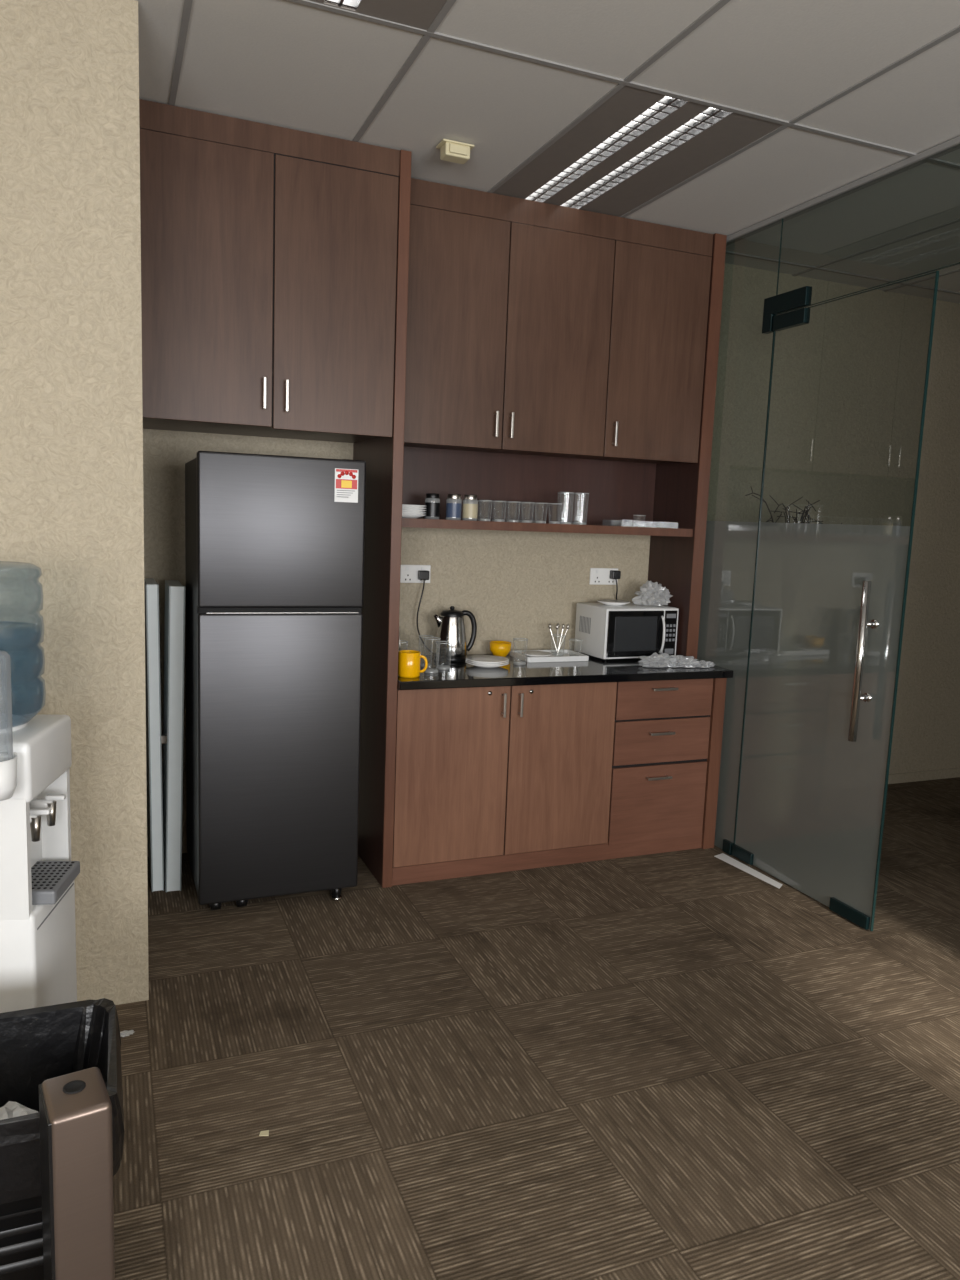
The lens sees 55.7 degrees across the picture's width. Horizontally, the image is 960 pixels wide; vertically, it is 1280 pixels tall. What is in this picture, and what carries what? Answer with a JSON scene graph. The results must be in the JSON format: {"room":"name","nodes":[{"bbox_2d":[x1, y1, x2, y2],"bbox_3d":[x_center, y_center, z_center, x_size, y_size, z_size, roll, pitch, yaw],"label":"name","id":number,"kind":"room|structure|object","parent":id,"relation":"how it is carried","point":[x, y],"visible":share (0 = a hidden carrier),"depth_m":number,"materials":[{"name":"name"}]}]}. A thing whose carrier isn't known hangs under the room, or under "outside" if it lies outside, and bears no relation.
{"room":"office pantry","nodes":[
{"label":"office pantry","id":0,"kind":"room"},
{"bbox_2d":[0,0,148,1004],"bbox_3d":[-2.667,-0.370,2.676,3.101,2.923,1.264,-1,8,-22],"label":"wall pillar","id":1,"kind":"structure","parent":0,"point":[72,506],"depth_m":2.57,"materials":[{"name":"paint"}]},
{"bbox_2d":[113,777,959,1279],"bbox_3d":[1.390,1.480,1.415,9.600,0.100,7.140,-1,8,-22],"label":"floor","id":2,"kind":"structure","parent":0,"point":[689,1064],"depth_m":2.55,"materials":[{"name":"carpet"}]},
{"bbox_2d":[0,562,79,1012],"bbox_3d":[-1.183,0.521,2.176,0.340,1.404,0.408,1,8,-7],"label":"water dispenser","id":3,"kind":"object","parent":2,"relation":"on","point":[38,873],"visible":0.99,"depth_m":2.16,"materials":[{"name":"white plastic"}]},
{"bbox_2d":[0,998,123,1279],"bbox_3d":[-0.916,1.042,1.727,0.445,0.511,0.394,-1,8,-22],"label":"trash bin","id":4,"kind":"object","parent":2,"relation":"on","point":[39,1044],"visible":0.52,"depth_m":1.81,"materials":[{"name":"black plastic"}]},
{"bbox_2d":[38,1067,114,1279],"bbox_3d":[-0.659,1.027,1.492,0.104,0.622,0.128,-3,9,-32],"label":"stand","id":5,"kind":"object","parent":2,"relation":"on","point":[75,1108],"visible":1,"depth_m":1.42,"materials":[{"name":"brown metal"}]},
{"bbox_2d":[120,1030,133,1036],"bbox_3d":[-1.045,1.160,2.678,0.054,0.011,0.032,-1,8,-22],"label":"wrapper","id":6,"kind":"object","parent":2,"relation":"on","point":[124,1033],"visible":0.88,"depth_m":2.67,"materials":[{"name":"plastic"}]},
{"bbox_2d":[144,578,184,891],"bbox_3d":[-1.310,0.382,3.767,0.145,1.251,0.354,-1,8,-22],"label":"folding table","id":7,"kind":"object","parent":2,"relation":"on","point":[164,819],"visible":0.97,"depth_m":3.63,"materials":[{"name":"silver plastic"}]},
{"bbox_2d":[259,1130,268,1135],"bbox_3d":[-0.541,1.238,2.280,0.023,0.002,0.020,2,8,-2],"label":"paper scrap","id":8,"kind":"object","parent":2,"relation":"on","point":[266,1132],"visible":1,"depth_m":2.28,"materials":[{"name":"beige paper"}]},
{"bbox_2d":[139,99,411,887],"bbox_3d":[-0.886,-0.440,3.725,0.987,2.921,0.665,-1,8,-22],"label":"tall cabinet","id":9,"kind":"object","parent":2,"relation":"on","point":[275,259],"visible":0.9,"depth_m":3.36,"materials":[{"name":"brown wood"}]},
{"bbox_2d":[185,451,365,909],"bbox_3d":[-0.864,0.150,3.724,0.615,1.755,0.626,-1,8,-22],"label":"refrigerator","id":10,"kind":"object","parent":2,"relation":"on","point":[274,544],"visible":1,"depth_m":3.43,"materials":[{"name":"metal"}]},
{"bbox_2d":[392,678,726,885],"bbox_3d":[0.289,0.567,4.359,1.637,0.848,0.665,-1,8,-22],"label":"base cabinet","id":11,"kind":"object","parent":2,"relation":"on","point":[489,780],"visible":0.92,"depth_m":4.05,"materials":[{"name":"brown wood"}]},
{"bbox_2d":[397,652,732,689],"bbox_3d":[0.314,0.129,4.301,1.650,0.036,0.670,-1,8,-22],"label":"countertop","id":12,"kind":"structure","parent":11,"relation":"on","point":[594,670],"depth_m":4.07,"materials":[{"name":"black stone"}]},
{"bbox_2d":[399,628,407,650],"bbox_3d":[-0.348,0.035,3.955,0.070,0.190,0.070,-1,8,-22],"label":"drinking glass","id":13,"kind":"object","parent":12,"relation":"on","point":[399,628],"visible":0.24,"depth_m":3.94,"materials":[{"name":"clear glass"}]},
{"bbox_2d":[398,650,427,677],"bbox_3d":[-0.289,0.100,3.811,0.113,0.105,0.094,-2,9,-32],"label":"mug","id":14,"kind":"object","parent":12,"relation":"on","point":[408,660],"visible":1,"depth_m":3.77,"materials":[{"name":"ceramic"}]},
{"bbox_2d":[419,635,433,667],"bbox_3d":[-0.243,0.051,4.056,0.068,0.140,0.068,-1,8,-22],"label":"drinking glass","id":15,"kind":"object","parent":12,"relation":"on","point":[419,635],"visible":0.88,"depth_m":4.06,"materials":[{"name":"clear glass"}]},
{"bbox_2d":[424,637,440,673],"bbox_3d":[-0.209,0.066,3.919,0.074,0.150,0.074,-1,8,-22],"label":"drinking glass","id":16,"kind":"object","parent":12,"relation":"on","point":[424,637],"visible":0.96,"depth_m":3.93,"materials":[{"name":"clear glass"}]},
{"bbox_2d":[436,641,451,669],"bbox_3d":[-0.161,0.068,4.027,0.074,0.120,0.074,-1,8,-22],"label":"drinking glass","id":17,"kind":"object","parent":12,"relation":"on","point":[436,641],"visible":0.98,"depth_m":4.03,"materials":[{"name":"clear glass"}]},
{"bbox_2d":[433,606,476,661],"bbox_3d":[-0.124,-0.033,4.286,0.182,0.255,0.160,5,8,20],"label":"electric kettle","id":18,"kind":"object","parent":12,"relation":"on","point":[450,623],"visible":0.98,"depth_m":4.24,"materials":[{"name":"silver metal"}]},
{"bbox_2d":[465,655,508,667],"bbox_3d":[0.033,0.102,4.149,0.200,0.036,0.200,-1,8,-22],"label":"plate stack","id":19,"kind":"object","parent":12,"relation":"on","point":[482,661],"visible":1,"depth_m":4.15,"materials":[{"name":"white ceramic"}]},
{"bbox_2d":[490,641,510,656],"bbox_3d":[0.099,0.047,4.447,0.108,0.072,0.108,-1,8,-22],"label":"bowl","id":20,"kind":"object","parent":12,"relation":"on","point":[498,648],"visible":0.88,"depth_m":4.41,"materials":[{"name":"ceramic"}]},
{"bbox_2d":[513,638,527,664],"bbox_3d":[0.187,0.054,4.233,0.070,0.120,0.070,-1,8,-22],"label":"drinking glass","id":21,"kind":"object","parent":12,"relation":"on","point":[514,663],"visible":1,"depth_m":4.24,"materials":[{"name":"clear glass"}]},
{"bbox_2d":[510,623,588,662],"bbox_3d":[0.341,0.008,4.448,0.330,0.166,0.220,-1,8,-22],"label":"serving tray","id":22,"kind":"object","parent":12,"relation":"on","point":[532,656],"visible":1,"depth_m":4.44,"materials":[{"name":"white plastic"}]},
{"bbox_2d":[574,602,678,660],"bbox_3d":[0.747,-0.043,4.590,0.426,0.262,0.327,-1,8,-24],"label":"microwave oven","id":23,"kind":"object","parent":12,"relation":"on","point":[630,630],"visible":0.9,"depth_m":4.48,"materials":[{"name":"white plastic"}]},
{"bbox_2d":[597,599,630,605],"bbox_3d":[0.670,-0.186,4.560,0.170,0.020,0.170,-1,8,-22],"label":"plate","id":24,"kind":"object","parent":23,"relation":"on","point":[604,601],"visible":1,"depth_m":4.54,"materials":[{"name":"white ceramic"}]},
{"bbox_2d":[632,580,672,605],"bbox_3d":[0.875,-0.239,4.590,0.212,0.124,0.167,-1,8,-22],"label":"plastic bag","id":25,"kind":"object","parent":23,"relation":"on","point":[650,593],"visible":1,"depth_m":4.55,"materials":[{"name":"white plastic"}]},
{"bbox_2d":[638,652,714,667],"bbox_3d":[0.944,0.094,4.337,0.409,0.066,0.126,1,8,-12],"label":"plastic bag","id":26,"kind":"object","parent":12,"relation":"on","point":[655,660],"visible":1,"depth_m":4.31,"materials":[{"name":"white plastic"}]},
{"bbox_2d":[714,853,782,888],"bbox_3d":[1.228,1.056,4.161,0.066,0.002,0.428,-1,8,-25],"label":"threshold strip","id":27,"kind":"object","parent":2,"relation":"on","point":[724,857],"visible":1,"depth_m":4.17,"materials":[{"name":"silver metal"}]},
{"bbox_2d":[136,0,959,303],"bbox_3d":[1.506,-1.531,1.014,9.600,0.126,7.140,-1,8,-22],"label":"ceiling","id":28,"kind":"structure","parent":0,"point":[281,63],"depth_m":2.91,"materials":[{"name":"tile"}]},
{"bbox_2d":[309,0,446,29],"bbox_3d":[-0.200,-1.677,1.882,0.648,0.060,1.296,-1,8,-22],"label":"ceiling light","id":29,"kind":"object","parent":28,"relation":"in","point":[420,14],"depth_m":2.49,"materials":[{"name":"white metal"}]},
{"bbox_2d":[436,139,473,163],"bbox_3d":[-0.092,-1.814,3.379,0.122,0.050,0.085,-1,8,-22],"label":"smoke detector","id":30,"kind":"object","parent":28,"relation":"attached to","point":[451,151],"visible":1,"depth_m":3.35,"materials":[{"name":"beige plastic"}]},
{"bbox_2d":[168,0,959,294],"bbox_3d":[1.503,-1.468,1.022,9.600,0.010,7.140,-1,8,-22],"label":"ceiling grid","id":31,"kind":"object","parent":28,"relation":"attached to","point":[427,34],"depth_m":2.93,"materials":[{"name":"white metal"}]},
{"bbox_2d":[493,85,781,216],"bbox_3d":[0.510,-1.873,3.560,0.648,0.060,1.296,-1,8,-22],"label":"ceiling light","id":32,"kind":"object","parent":28,"relation":"in","point":[639,144],"depth_m":3.38,"materials":[{"name":"white metal"}]},
{"bbox_2d":[143,263,959,856],"bbox_3d":[0.081,-0.575,4.532,9.600,3.050,0.120,-1,8,-22],"label":"wall","id":33,"kind":"structure","parent":0,"point":[847,388],"depth_m":5.04,"materials":[{"name":"paint"}]},
{"bbox_2d":[400,565,434,654],"bbox_3d":[-0.295,-0.141,4.343,0.177,0.433,0.060,-1,8,-22],"label":"wall socket","id":34,"kind":"object","parent":33,"relation":"attached to","point":[408,573],"visible":0.96,"depth_m":4.32,"materials":[{"name":"white plastic"}]},
{"bbox_2d":[402,178,726,658],"bbox_3d":[0.298,-0.915,4.277,1.637,2.034,0.416,-1,8,-22],"label":"upper cabinet","id":35,"kind":"object","parent":33,"relation":"attached to","point":[551,349],"visible":0.9,"depth_m":4.14,"materials":[{"name":"brown wood"}]},
{"bbox_2d":[402,504,426,518],"bbox_3d":[-0.330,-0.571,4.037,0.184,0.060,0.184,-1,8,-22],"label":"plate stack","id":36,"kind":"object","parent":35,"relation":"in","point":[408,511],"visible":0.62,"depth_m":3.97,"materials":[{"name":"white ceramic"}]},
{"bbox_2d":[425,493,439,518],"bbox_3d":[-0.216,-0.605,4.111,0.069,0.115,0.069,-1,8,-22],"label":"jar","id":37,"kind":"object","parent":35,"relation":"in","point":[433,509],"visible":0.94,"depth_m":4.08,"materials":[{"name":"black glass"}]},
{"bbox_2d":[446,494,461,519],"bbox_3d":[-0.117,-0.595,4.066,0.069,0.115,0.069,-1,8,-22],"label":"jar","id":38,"kind":"object","parent":35,"relation":"in","point":[453,510],"visible":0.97,"depth_m":4.04,"materials":[{"name":"blue glass"}]},
{"bbox_2d":[462,495,477,520],"bbox_3d":[-0.044,-0.595,4.085,0.069,0.115,0.069,-1,8,-22],"label":"jar","id":39,"kind":"object","parent":35,"relation":"in","point":[470,511],"visible":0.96,"depth_m":4.06,"materials":[{"name":"beige glass"}]},
{"bbox_2d":[478,492,588,524],"bbox_3d":[0.251,-0.625,4.263,0.596,0.150,0.176,-1,8,-22],"label":"glasses","id":40,"kind":"object","parent":35,"relation":"in","point":[571,522],"visible":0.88,"depth_m":4.25,"materials":[{"name":"clear glass"}]},
{"bbox_2d":[613,515,665,527],"bbox_3d":[0.792,-0.587,4.485,0.320,0.059,0.180,-1,8,-22],"label":"plastic tray","id":41,"kind":"object","parent":35,"relation":"in","point":[626,522],"visible":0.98,"depth_m":4.43,"materials":[{"name":"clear plastic"}]},
{"bbox_2d":[589,568,620,599],"bbox_3d":[0.651,-0.290,4.715,0.165,0.164,0.052,-1,8,-22],"label":"wall socket","id":42,"kind":"object","parent":33,"relation":"attached to","point":[598,576],"visible":1,"depth_m":4.71,"materials":[{"name":"white plastic"}]},
{"bbox_2d":[888,768,959,783],"bbox_3d":[2.724,0.872,5.764,3.820,0.060,0.012,-1,8,-22],"label":"baseboard","id":43,"kind":"structure","parent":33,"relation":"attached to","point":[953,772],"depth_m":5.80,"materials":[{"name":"wood"}]},
{"bbox_2d":[745,487,841,523],"bbox_3d":[1.622,0.096,4.790,0.563,1.770,0.292,-1,8,-22],"label":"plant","id":44,"kind":"object","parent":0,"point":[785,509],"visible":0.17,"depth_m":4.69,"materials":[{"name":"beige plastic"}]},
{"bbox_2d":[697,136,959,855],"bbox_3d":[1.585,-0.300,3.386,0.024,2.923,3.190,-1,8,-22],"label":"glass wall","id":45,"kind":"structure","parent":0,"point":[730,553],"depth_m":4.33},
{"bbox_2d":[722,286,811,854],"bbox_3d":[1.288,-0.233,4.114,0.032,2.575,0.270,-1,8,-22],"label":"trim","id":46,"kind":"structure","parent":45,"relation":"attached to","point":[800,297],"depth_m":3.97,"materials":[{"name":"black metal"}]},
{"bbox_2d":[732,271,938,930],"bbox_3d":[1.423,-0.145,3.787,0.155,2.480,0.855,-1,8,-22],"label":"door","id":47,"kind":"structure","parent":45,"relation":"in","point":[829,600],"depth_m":3.79,"materials":[{"name":"clear glass"}]}
]}

